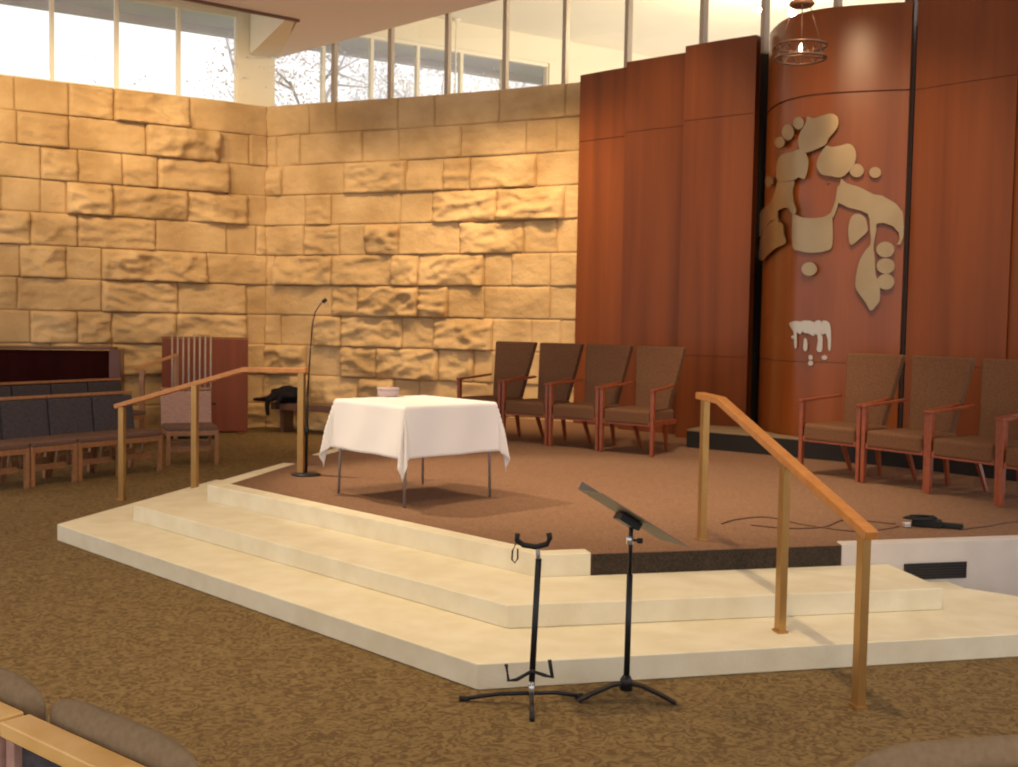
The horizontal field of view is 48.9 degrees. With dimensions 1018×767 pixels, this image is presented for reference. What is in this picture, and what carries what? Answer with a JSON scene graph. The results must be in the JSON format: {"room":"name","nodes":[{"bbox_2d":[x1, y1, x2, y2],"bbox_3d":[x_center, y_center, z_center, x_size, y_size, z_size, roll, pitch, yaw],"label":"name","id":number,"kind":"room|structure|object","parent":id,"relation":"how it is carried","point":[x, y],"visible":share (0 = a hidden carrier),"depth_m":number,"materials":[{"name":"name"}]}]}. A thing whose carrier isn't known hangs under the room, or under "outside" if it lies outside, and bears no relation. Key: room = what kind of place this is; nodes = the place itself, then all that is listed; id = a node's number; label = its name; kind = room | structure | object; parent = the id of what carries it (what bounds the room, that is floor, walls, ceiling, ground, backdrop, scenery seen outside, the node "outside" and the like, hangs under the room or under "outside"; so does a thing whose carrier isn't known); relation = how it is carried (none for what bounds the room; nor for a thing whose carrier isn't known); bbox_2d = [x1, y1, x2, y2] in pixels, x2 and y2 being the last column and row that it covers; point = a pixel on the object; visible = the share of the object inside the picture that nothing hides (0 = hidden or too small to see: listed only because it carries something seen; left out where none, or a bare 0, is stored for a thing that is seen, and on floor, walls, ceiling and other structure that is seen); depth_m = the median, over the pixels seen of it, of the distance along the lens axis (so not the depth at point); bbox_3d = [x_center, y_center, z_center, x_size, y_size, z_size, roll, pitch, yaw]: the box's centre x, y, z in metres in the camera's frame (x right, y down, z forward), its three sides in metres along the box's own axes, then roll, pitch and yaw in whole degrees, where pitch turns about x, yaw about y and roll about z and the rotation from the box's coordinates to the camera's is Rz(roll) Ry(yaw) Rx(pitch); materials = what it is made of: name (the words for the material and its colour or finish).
{"room":"house of worship","nodes":[
{"label":"house of worship","id":0,"kind":"room"},
{"bbox_2d":[0,75,267,430],"bbox_3d":[-7.722,-1.764,15.351,9.200,5.095,0.281,-1,4,-32],"label":"wall","id":1,"kind":"structure","parent":0,"point":[120,161],"depth_m":16.68,"materials":[{"name":"stone"}]},
{"bbox_2d":[250,13,294,57],"bbox_3d":[-3.344,-5.626,16.561,0.469,1.073,2.397,0,4,-25],"label":"ceiling beam","id":2,"kind":"structure","parent":0,"point":[268,35],"depth_m":16.81,"materials":[{"name":"beige paint"}]},
{"bbox_2d":[0,0,653,405],"bbox_3d":[-2.762,-2.792,18.713,21.200,6.950,0.350,-1,4,-32],"label":"wall","id":3,"kind":"structure","parent":0,"point":[470,37],"depth_m":19.58,"materials":[{"name":"beige paint"}]},
{"bbox_2d":[0,0,237,102],"bbox_3d":[-7.734,-5.024,15.416,8.195,1.405,0.110,-1,4,-32],"label":"window","id":4,"kind":"structure","parent":3,"relation":"in","point":[178,7],"depth_m":16.97,"materials":[{"name":"beige metal"}]},
{"bbox_2d":[274,34,548,105],"bbox_3d":[-1.546,-5.125,19.232,5.295,1.405,0.110,-1,4,-32],"label":"window","id":5,"kind":"structure","parent":3,"relation":"in","point":[371,38],"depth_m":19.16,"materials":[{"name":"beige metal"}]},
{"bbox_2d":[202,0,496,57],"bbox_3d":[-1.417,-4.655,6.753,21.000,0.300,22.000,1,3,0],"label":"ceiling","id":6,"kind":"structure","parent":0,"point":[322,22],"depth_m":15.08,"materials":[{"name":"white paint"}]},
{"bbox_2d":[183,0,299,21],"bbox_3d":[-7.407,-5.032,11.896,11.470,0.335,0.088,-1,4,-38],"label":"trim","id":7,"kind":"structure","parent":6,"relation":"attached to","point":[193,1],"depth_m":14.94,"materials":[{"name":"brown wood"}]},
{"bbox_2d":[773,0,827,65],"bbox_3d":[2.577,-3.723,9.805,0.462,1.756,0.462,1,3,0],"label":"hanging lamp","id":8,"kind":"object","parent":6,"relation":"hanging from","point":[794,4],"visible":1,"depth_m":9.80,"materials":[{"name":"brown metal"}]},
{"bbox_2d":[263,82,579,430],"bbox_3d":[-1.134,-1.712,16.526,6.126,5.095,0.319,3,4,26],"label":"wall","id":9,"kind":"structure","parent":0,"point":[421,290],"depth_m":16.73,"materials":[{"name":"stone"}]},
{"bbox_2d":[331,0,918,101],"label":"window","id":10,"kind":"structure","parent":9,"relation":"in","point":[704,4],"depth_m":15.67,"materials":[{"name":"beige metal"}]},
{"bbox_2d":[451,18,460,93],"bbox_3d":[-0.921,-5.522,19.323,0.240,1.500,0.240,1,3,0],"label":"window frame","id":11,"kind":"structure","parent":10,"relation":"attached to","point":[456,20],"depth_m":19.29,"materials":[{"name":"beige metal"}]},
{"bbox_2d":[0,427,1017,766],"bbox_3d":[-1.526,1.402,7.241,21.000,0.100,22.300,1,3,0],"label":"floor","id":12,"kind":"structure","parent":0,"point":[235,685],"depth_m":5.41,"materials":[{"name":"carpet"}]},
{"bbox_2d":[0,432,29,488],"bbox_3d":[-5.237,0.614,11.247,0.581,0.898,0.560,3,4,32],"label":"chair","id":13,"kind":"object","parent":12,"relation":"on","point":[7,448],"visible":1,"depth_m":11.30,"materials":[{"name":"brown wood"}]},
{"bbox_2d":[0,382,36,455],"bbox_3d":[-6.255,0.452,13.821,0.581,0.898,0.560,3,4,32],"label":"chair","id":14,"kind":"object","parent":12,"relation":"on","point":[5,391],"visible":0.15,"depth_m":14.08,"materials":[{"name":"fabric"}]},
{"bbox_2d":[0,666,47,766],"bbox_3d":[-1.181,1.136,2.893,0.560,0.928,0.580,4,4,38],"label":"chair","id":15,"kind":"object","parent":12,"relation":"on","point":[19,696],"visible":0.59,"depth_m":2.58,"materials":[{"name":"fabric"}]},
{"bbox_2d":[0,395,77,487],"bbox_3d":[-4.937,0.592,11.727,0.581,0.898,0.560,3,4,32],"label":"chair","id":16,"kind":"object","parent":12,"relation":"on","point":[26,421],"visible":0.76,"depth_m":11.74,"materials":[{"name":"fabric"}]},
{"bbox_2d":[10,381,71,455],"bbox_3d":[-5.954,0.430,14.299,0.581,0.898,0.560,3,4,32],"label":"chair","id":17,"kind":"object","parent":12,"relation":"on","point":[43,388],"visible":0.2,"depth_m":14.37,"materials":[{"name":"fabric"}]},
{"bbox_2d":[0,345,123,394],"bbox_3d":[-6.420,0.140,15.613,1.940,1.310,0.820,0,3,-14],"label":"wooden cabinet","id":18,"kind":"object","parent":12,"relation":"on","point":[15,365],"visible":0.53,"depth_m":15.54,"materials":[{"name":"brown wood"}]},
{"bbox_2d":[50,379,109,447],"bbox_3d":[-5.654,0.409,14.776,0.581,0.898,0.560,3,4,32],"label":"chair","id":19,"kind":"object","parent":12,"relation":"on","point":[67,387],"visible":0.15,"depth_m":14.85,"materials":[{"name":"fabric"}]},
{"bbox_2d":[46,393,117,481],"bbox_3d":[-4.636,0.571,12.201,0.581,0.898,0.560,3,4,32],"label":"chair","id":20,"kind":"object","parent":12,"relation":"on","point":[67,417],"visible":0.69,"depth_m":12.20,"materials":[{"name":"fabric"}]},
{"bbox_2d":[0,699,198,766],"bbox_3d":[-0.727,1.164,2.534,0.560,0.928,0.580,4,4,38],"label":"chair","id":21,"kind":"object","parent":12,"relation":"on","point":[79,733],"visible":1,"depth_m":2.35,"materials":[{"name":"brown fabric"}]},
{"bbox_2d":[86,378,145,447],"bbox_3d":[-5.353,0.388,15.253,0.581,0.898,0.560,3,4,32],"label":"chair","id":22,"kind":"object","parent":12,"relation":"on","point":[113,384],"visible":0.35,"depth_m":15.31,"materials":[{"name":"fabric"}]},
{"bbox_2d":[90,390,161,471],"bbox_3d":[-4.336,0.550,12.675,0.581,0.898,0.560,3,4,32],"label":"chair","id":23,"kind":"object","parent":12,"relation":"on","point":[104,415],"visible":0.69,"depth_m":12.68,"materials":[{"name":"fabric"}]},
{"bbox_2d":[135,353,177,439],"bbox_3d":[-4.993,0.188,15.866,0.593,1.237,0.071,0,3,-22],"label":"handrail","id":24,"kind":"object","parent":12,"relation":"on","point":[174,356],"visible":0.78,"depth_m":15.79,"materials":[{"name":"brown wood"}]},
{"bbox_2d":[160,387,218,465],"bbox_3d":[-3.871,0.509,13.555,0.615,0.898,0.581,0,4,-25],"label":"chair","id":25,"kind":"object","parent":12,"relation":"on","point":[175,407],"visible":0.93,"depth_m":13.63,"materials":[{"name":"fabric"}]},
{"bbox_2d":[165,333,215,438],"bbox_3d":[-4.601,0.033,16.232,0.720,1.520,0.250,0,3,-12],"label":"rack","id":26,"kind":"object","parent":12,"relation":"on","point":[171,437],"visible":0.43,"depth_m":16.20,"materials":[{"name":"polished steel"},{"name":"wood"}]},
{"bbox_2d":[161,337,248,433],"bbox_3d":[-4.591,0.027,16.932,1.266,1.455,0.360,0,3,-14],"label":"wooden screen","id":27,"kind":"object","parent":12,"relation":"on","point":[230,394],"visible":0.7,"depth_m":16.97,"materials":[{"name":"brown wood"}]},
{"bbox_2d":[114,367,308,500],"bbox_3d":[-2.790,0.490,10.266,2.189,1.337,0.133,2,4,24],"label":"handrail","id":28,"kind":"object","parent":12,"relation":"on","point":[301,399],"visible":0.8,"depth_m":10.24,"materials":[{"name":"brown wood"}]},
{"bbox_2d":[271,402,332,432],"bbox_3d":[-2.256,0.572,16.855,2.896,0.460,0.450,2,3,22],"label":"bench","id":29,"kind":"object","parent":12,"relation":"on","point":[287,410],"visible":0.28,"depth_m":17.19,"materials":[{"name":"brown wood"}]},
{"bbox_2d":[253,386,297,414],"bbox_3d":[-3.573,0.254,17.221,0.907,0.452,0.456,2,3,23],"label":"coat","id":30,"kind":"object","parent":29,"relation":"on","point":[284,394],"visible":0.95,"depth_m":17.09,"materials":[{"name":"fabric"}]},
{"bbox_2d":[459,532,583,721],"bbox_3d":[0.084,1.094,5.115,0.594,0.808,0.311,1,3,-7],"label":"guitar stand","id":31,"kind":"object","parent":12,"relation":"on","point":[532,671],"visible":1,"depth_m":5.20,"materials":[{"name":"black metal"}]},
{"bbox_2d":[57,480,1017,689],"bbox_3d":[-0.411,1.278,7.747,8.397,0.130,3.402,4,4,38],"label":"stone step","id":32,"kind":"structure","parent":12,"relation":"on","point":[970,624],"depth_m":6.07,"materials":[{"name":"stone"}]},
{"bbox_2d":[133,470,941,627],"bbox_3d":[-0.568,1.121,8.184,6.800,0.130,2.540,4,4,41],"label":"stone step","id":33,"kind":"structure","parent":32,"relation":"on","point":[493,595],"depth_m":6.61,"materials":[{"name":"stone"}]},
{"bbox_2d":[207,463,590,576],"bbox_3d":[-1.263,1.092,8.424,1.157,0.396,4.723,-1,4,-34],"label":"stair step","id":34,"kind":"structure","parent":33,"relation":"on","point":[489,552],"depth_m":7.58,"materials":[{"name":"stone"}]},
{"bbox_2d":[577,482,687,704],"bbox_3d":[0.556,0.987,5.278,0.467,1.016,0.348,0,3,-12],"label":"music stand","id":35,"kind":"object","parent":12,"relation":"on","point":[633,521],"visible":1,"depth_m":5.26,"materials":[{"name":"black metal"}]},
{"bbox_2d":[695,392,878,709],"bbox_3d":[1.440,0.790,6.200,0.086,1.344,2.189,0,3,-11],"label":"handrail","id":36,"kind":"object","parent":12,"relation":"on","point":[788,464],"visible":1,"depth_m":5.97,"materials":[{"name":"brown wood"}]},
{"bbox_2d":[854,734,1017,766],"bbox_3d":[0.933,1.194,2.535,0.560,0.928,0.580,0,3,-12],"label":"chair","id":37,"kind":"object","parent":12,"relation":"on","point":[1002,750],"visible":1,"depth_m":2.31,"materials":[{"name":"fabric"}]},
{"bbox_2d":[232,417,1017,574],"bbox_3d":[1.936,0.965,11.784,8.494,0.390,10.072,1,3,0],"label":"floor","id":38,"kind":"structure","parent":0,"point":[537,494],"depth_m":9.11,"materials":[{"name":"carpet"}]},
{"bbox_2d":[291,298,327,476],"bbox_3d":[-1.777,0.027,9.849,0.260,1.565,0.260,-2,5,-45],"label":"microphone stand","id":39,"kind":"object","parent":38,"relation":"on","point":[306,473],"visible":1,"depth_m":9.85,"materials":[{"name":"black metal"}]},
{"bbox_2d":[313,448,343,454],"bbox_3d":[-1.370,0.789,13.820,0.124,0.396,5.112,2,3,13],"label":"stone curb","id":40,"kind":"object","parent":38,"relation":"on","point":[330,451],"visible":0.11,"depth_m":11.63,"materials":[{"name":"stone"}]},
{"bbox_2d":[337,448,490,507],"bbox_3d":[-0.744,0.511,8.843,0.880,0.748,0.880,-2,4,-43],"label":"square table","id":41,"kind":"object","parent":38,"relation":"on","point":[340,450],"visible":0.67,"depth_m":8.83,"materials":[{"name":"grey metal"}]},
{"bbox_2d":[319,395,509,482],"bbox_3d":[-0.742,0.406,8.837,1.107,0.549,1.107,-2,4,-43],"label":"tablecloth","id":42,"kind":"object","parent":41,"relation":"on","point":[402,428],"visible":0.99,"depth_m":8.50,"materials":[{"name":"white fabric"}]},
{"bbox_2d":[377,387,398,396],"bbox_3d":[-0.991,0.069,9.189,0.184,0.073,0.184,1,3,0],"label":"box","id":43,"kind":"object","parent":42,"relation":"on","point":[381,391],"visible":1,"depth_m":9.12,"materials":[{"name":"pink"}]},
{"bbox_2d":[456,341,537,435],"bbox_3d":[-0.129,0.070,13.463,0.680,1.145,0.773,4,4,39],"label":"armchair","id":44,"kind":"object","parent":38,"relation":"on","point":[513,359],"visible":0.55,"depth_m":13.56,"materials":[{"name":"brown fabric"}]},
{"bbox_2d":[501,342,583,445],"bbox_3d":[0.406,0.104,13.024,0.680,1.145,0.773,4,4,39],"label":"armchair","id":45,"kind":"object","parent":38,"relation":"on","point":[558,362],"visible":0.81,"depth_m":13.07,"materials":[{"name":"brown wood"}]},
{"bbox_2d":[548,344,633,450],"bbox_3d":[0.933,0.139,12.572,0.680,1.145,0.773,4,4,38],"label":"armchair","id":46,"kind":"object","parent":38,"relation":"on","point":[606,365],"visible":0.75,"depth_m":12.62,"materials":[{"name":"brown wood"}]},
{"bbox_2d":[573,67,626,426],"bbox_3d":[1.346,-1.801,15.101,0.965,4.742,0.210,4,4,43],"label":"wall panel","id":47,"kind":"object","parent":38,"relation":"on","point":[602,132],"visible":0.59,"depth_m":15.05,"materials":[{"name":"brown wood"}]},
{"bbox_2d":[599,346,686,456],"bbox_3d":[1.465,0.174,12.119,0.680,1.145,0.773,4,4,38],"label":"armchair","id":48,"kind":"object","parent":38,"relation":"on","point":[658,368],"visible":1,"depth_m":12.16,"materials":[{"name":"brown fabric"}]},
{"bbox_2d":[618,53,684,433],"bbox_3d":[1.932,-1.745,14.284,1.040,4.742,0.210,4,4,40],"label":"wall panel","id":49,"kind":"object","parent":38,"relation":"on","point":[654,116],"visible":0.56,"depth_m":14.22,"materials":[{"name":"brown wood"}]},
{"bbox_2d":[592,546,840,574],"bbox_3d":[1.309,1.094,6.948,1.670,0.124,0.005,0,3,-14],"label":"stair riser","id":50,"kind":"structure","parent":38,"relation":"attached to","point":[649,562],"depth_m":6.93,"materials":[{"name":"carpet"}]},
{"bbox_2d":[675,35,760,437],"bbox_3d":[2.489,-1.686,13.405,0.945,4.742,0.135,4,4,39],"label":"wall panel","id":51,"kind":"object","parent":38,"relation":"on","point":[722,88],"visible":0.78,"depth_m":13.31,"materials":[{"name":"brown wood"}]},
{"bbox_2d":[721,516,898,531],"bbox_3d":[2.113,0.985,7.867,1.214,0.009,0.390,2,3,13],"label":"cord","id":52,"kind":"object","parent":38,"relation":"on","point":[753,516],"visible":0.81,"depth_m":7.82,"materials":[{"name":"black rubber"}]},
{"bbox_2d":[751,519,894,528],"bbox_3d":[2.203,0.987,7.868,1.047,0.009,0.236,0,3,-19],"label":"cord","id":53,"kind":"object","parent":38,"relation":"on","point":[842,519],"visible":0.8,"depth_m":7.76,"materials":[{"name":"black rubber"}]},
{"bbox_2d":[758,2,912,436],"bbox_3d":[3.363,-1.610,12.322,0.662,4.742,1.955,-1,4,-34],"label":"curved ark","id":54,"kind":"object","parent":38,"relation":"on","point":[863,80],"visible":0.71,"depth_m":11.86,"materials":[{"name":"brown wood"}]},
{"bbox_2d":[789,320,830,365],"bbox_3d":[3.222,-0.437,12.036,0.482,0.488,0.052,4,4,39],"label":"wall sculpture","id":55,"kind":"object","parent":54,"relation":"attached to","point":[818,327],"depth_m":11.98,"materials":[{"name":"silver metal"}]},
{"bbox_2d":[759,114,903,309],"bbox_3d":[3.314,-1.827,12.146,0.513,2.059,1.855,-2,4,-39],"label":"wall sculpture","id":56,"kind":"object","parent":54,"relation":"attached to","point":[809,235],"visible":1,"depth_m":11.80,"materials":[{"name":"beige metal"}]},
{"bbox_2d":[686,425,1016,481],"bbox_3d":[3.553,0.695,11.803,3.762,0.205,0.778,4,4,42],"label":"baseboard","id":57,"kind":"structure","parent":38,"relation":"on","point":[723,438],"depth_m":11.74,"materials":[{"name":"black carpet"}]},
{"bbox_2d":[798,353,905,481],"bbox_3d":[3.232,0.295,10.522,0.773,1.145,0.680,-1,4,-38],"label":"armchair","id":58,"kind":"object","parent":38,"relation":"on","point":[870,378],"visible":0.79,"depth_m":10.54,"materials":[{"name":"brown wood"}]},
{"bbox_2d":[897,0,916,427],"bbox_3d":[4.157,-1.757,11.816,0.100,5.120,0.100,3,4,34],"label":"trim","id":59,"kind":"structure","parent":38,"relation":"on","point":[914,10],"depth_m":11.76,"materials":[{"name":"brown wood"}]},
{"bbox_2d":[860,355,975,492],"bbox_3d":[3.639,0.335,9.933,0.773,1.145,0.680,-1,4,-36],"label":"armchair","id":60,"kind":"object","parent":38,"relation":"on","point":[937,382],"visible":0.8,"depth_m":9.96,"materials":[{"name":"brown wood"}]},
{"bbox_2d":[902,514,963,529],"bbox_3d":[2.960,0.967,7.856,0.418,0.076,0.173,1,3,6],"label":"power adapter","id":61,"kind":"object","parent":38,"relation":"on","point":[919,520],"visible":1,"depth_m":7.81,"materials":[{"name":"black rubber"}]},
{"bbox_2d":[942,522,963,529],"bbox_3d":[3.083,0.992,7.814,0.160,0.035,0.060,3,4,29],"label":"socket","id":62,"kind":"object","parent":61,"relation":"attached to","point":[944,524],"depth_m":7.79,"materials":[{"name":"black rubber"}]},
{"bbox_2d":[903,0,1017,436],"bbox_3d":[4.627,-1.766,11.332,0.320,5.210,1.056,-2,4,-41],"label":"wall panel","id":63,"kind":"object","parent":38,"relation":"on","point":[966,86],"visible":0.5,"depth_m":11.19,"materials":[{"name":"brown wood"}]},
{"bbox_2d":[926,358,1017,504],"bbox_3d":[4.003,0.376,9.319,0.773,1.145,0.680,-1,4,-33],"label":"armchair","id":64,"kind":"object","parent":38,"relation":"on","point":[999,381],"visible":0.87,"depth_m":9.40,"materials":[{"name":"brown wood"}]},
{"bbox_2d":[959,521,1017,529],"bbox_3d":[3.578,1.005,7.995,1.009,0.009,0.177,0,3,-17],"label":"cord","id":65,"kind":"object","parent":38,"relation":"on","point":[1007,521],"visible":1,"depth_m":7.92,"materials":[{"name":"brown rubber"}]},
{"bbox_2d":[997,416,1017,507],"bbox_3d":[4.323,0.419,8.645,0.773,1.145,0.680,-1,4,-28],"label":"armchair","id":66,"kind":"object","parent":38,"relation":"on","point":[1008,457],"visible":1,"depth_m":8.75,"materials":[{"name":"brown wood"}]},
{"bbox_2d":[433,0,904,56],"bbox_3d":[-0.995,-5.818,9.792,22.200,0.150,28.200,1,3,0],"label":"ceiling","id":67,"kind":"structure","parent":0,"point":[660,27],"depth_m":19.10,"materials":[{"name":"beige paint"}]},
{"bbox_2d":[754,0,760,11],"bbox_3d":[3.725,-5.793,16.700,0.120,0.500,0.120,1,3,0],"label":"ceiling lamp","id":68,"kind":"object","parent":67,"relation":"hanging from","point":[757,6],"visible":0.92,"depth_m":16.68,"materials":[{"name":"beige"}]},
{"bbox_2d":[789,8,796,15],"bbox_3d":[4.285,-5.794,16.899,0.120,0.500,0.120,1,3,0],"label":"ceiling lamp","id":69,"kind":"object","parent":67,"relation":"hanging from","point":[793,13],"visible":0.67,"depth_m":16.88,"materials":[{"name":"beige"}]},
{"bbox_2d":[750,25,917,427],"bbox_3d":[3.181,-1.676,13.637,5.091,4.722,0.355,4,4,38],"label":"wall","id":70,"kind":"structure","parent":0,"point":[764,64],"depth_m":13.72,"materials":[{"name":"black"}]},
{"bbox_2d":[837,535,1017,595],"bbox_3d":[4.050,1.229,7.702,4.002,0.393,0.114,0,3,-14],"label":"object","id":71,"kind":"object","parent":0,"point":[992,561],"visible":0.45,"depth_m":7.38,"materials":[{"name":"stone"}]},
{"bbox_2d":[904,561,966,579],"bbox_3d":[2.788,1.224,7.322,0.460,0.108,0.012,0,3,-14],"label":"air vent","id":72,"kind":"object","parent":71,"relation":"attached to","point":[940,570],"visible":0.77,"depth_m":7.32,"materials":[{"name":"black metal"}]},
{"bbox_2d":[906,564,964,576],"bbox_3d":[2.788,1.224,7.320,0.440,0.075,0.004,0,3,-14],"label":"grille","id":73,"kind":"object","parent":72,"relation":"attached to","point":[918,570],"depth_m":7.32,"materials":[{"name":"black metal"}]},
{"bbox_2d":[1007,112,1017,359],"bbox_3d":[5.519,-1.694,10.335,0.320,5.210,1.634,-2,4,-39],"label":"wall panel","id":74,"kind":"object","parent":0,"point":[1012,348],"depth_m":10.88,"materials":[{"name":"brown wood"}]},
{"label":"outside","id":75,"kind":"structure","parent":0,"visible":0},
{"bbox_3d":[0.003,-0.176,36.898,60.000,0.100,46.300,1,3,0],"label":"lawn","id":76,"kind":"structure","parent":75,"visible":0},
{"bbox_2d":[84,38,422,103],"bbox_3d":[-4.689,-3.555,21.830,6.218,8.168,6.046,-1,4,-37],"label":"tree","id":77,"kind":"object","parent":76,"relation":"on","point":[228,46],"visible":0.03,"depth_m":20.77,"materials":[{"name":"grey plant"}]},
{"bbox_2d":[186,13,532,105],"bbox_3d":[-2.815,-3.149,20.777,6.864,7.541,6.624,-2,4,-40],"label":"tree","id":78,"kind":"object","parent":76,"relation":"on","point":[282,78],"visible":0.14,"depth_m":20.09,"materials":[{"name":"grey plant"}]},
{"bbox_2d":[301,61,530,101],"bbox_3d":[-0.683,-3.556,23.641,7.187,8.111,6.671,1,3,0],"label":"tree","id":79,"kind":"object","parent":76,"relation":"on","point":[436,71],"visible":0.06,"depth_m":21.78,"materials":[{"name":"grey plant"}]},
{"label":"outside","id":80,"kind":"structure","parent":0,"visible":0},
{"bbox_2d":[0,0,543,84],"bbox_3d":[-3.171,-5.866,19.008,21.500,0.200,1.170,-1,4,-32],"label":"roof eave","id":81,"kind":"object","parent":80,"point":[136,13],"visible":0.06,"depth_m":18.44,"materials":[{"name":"white"}]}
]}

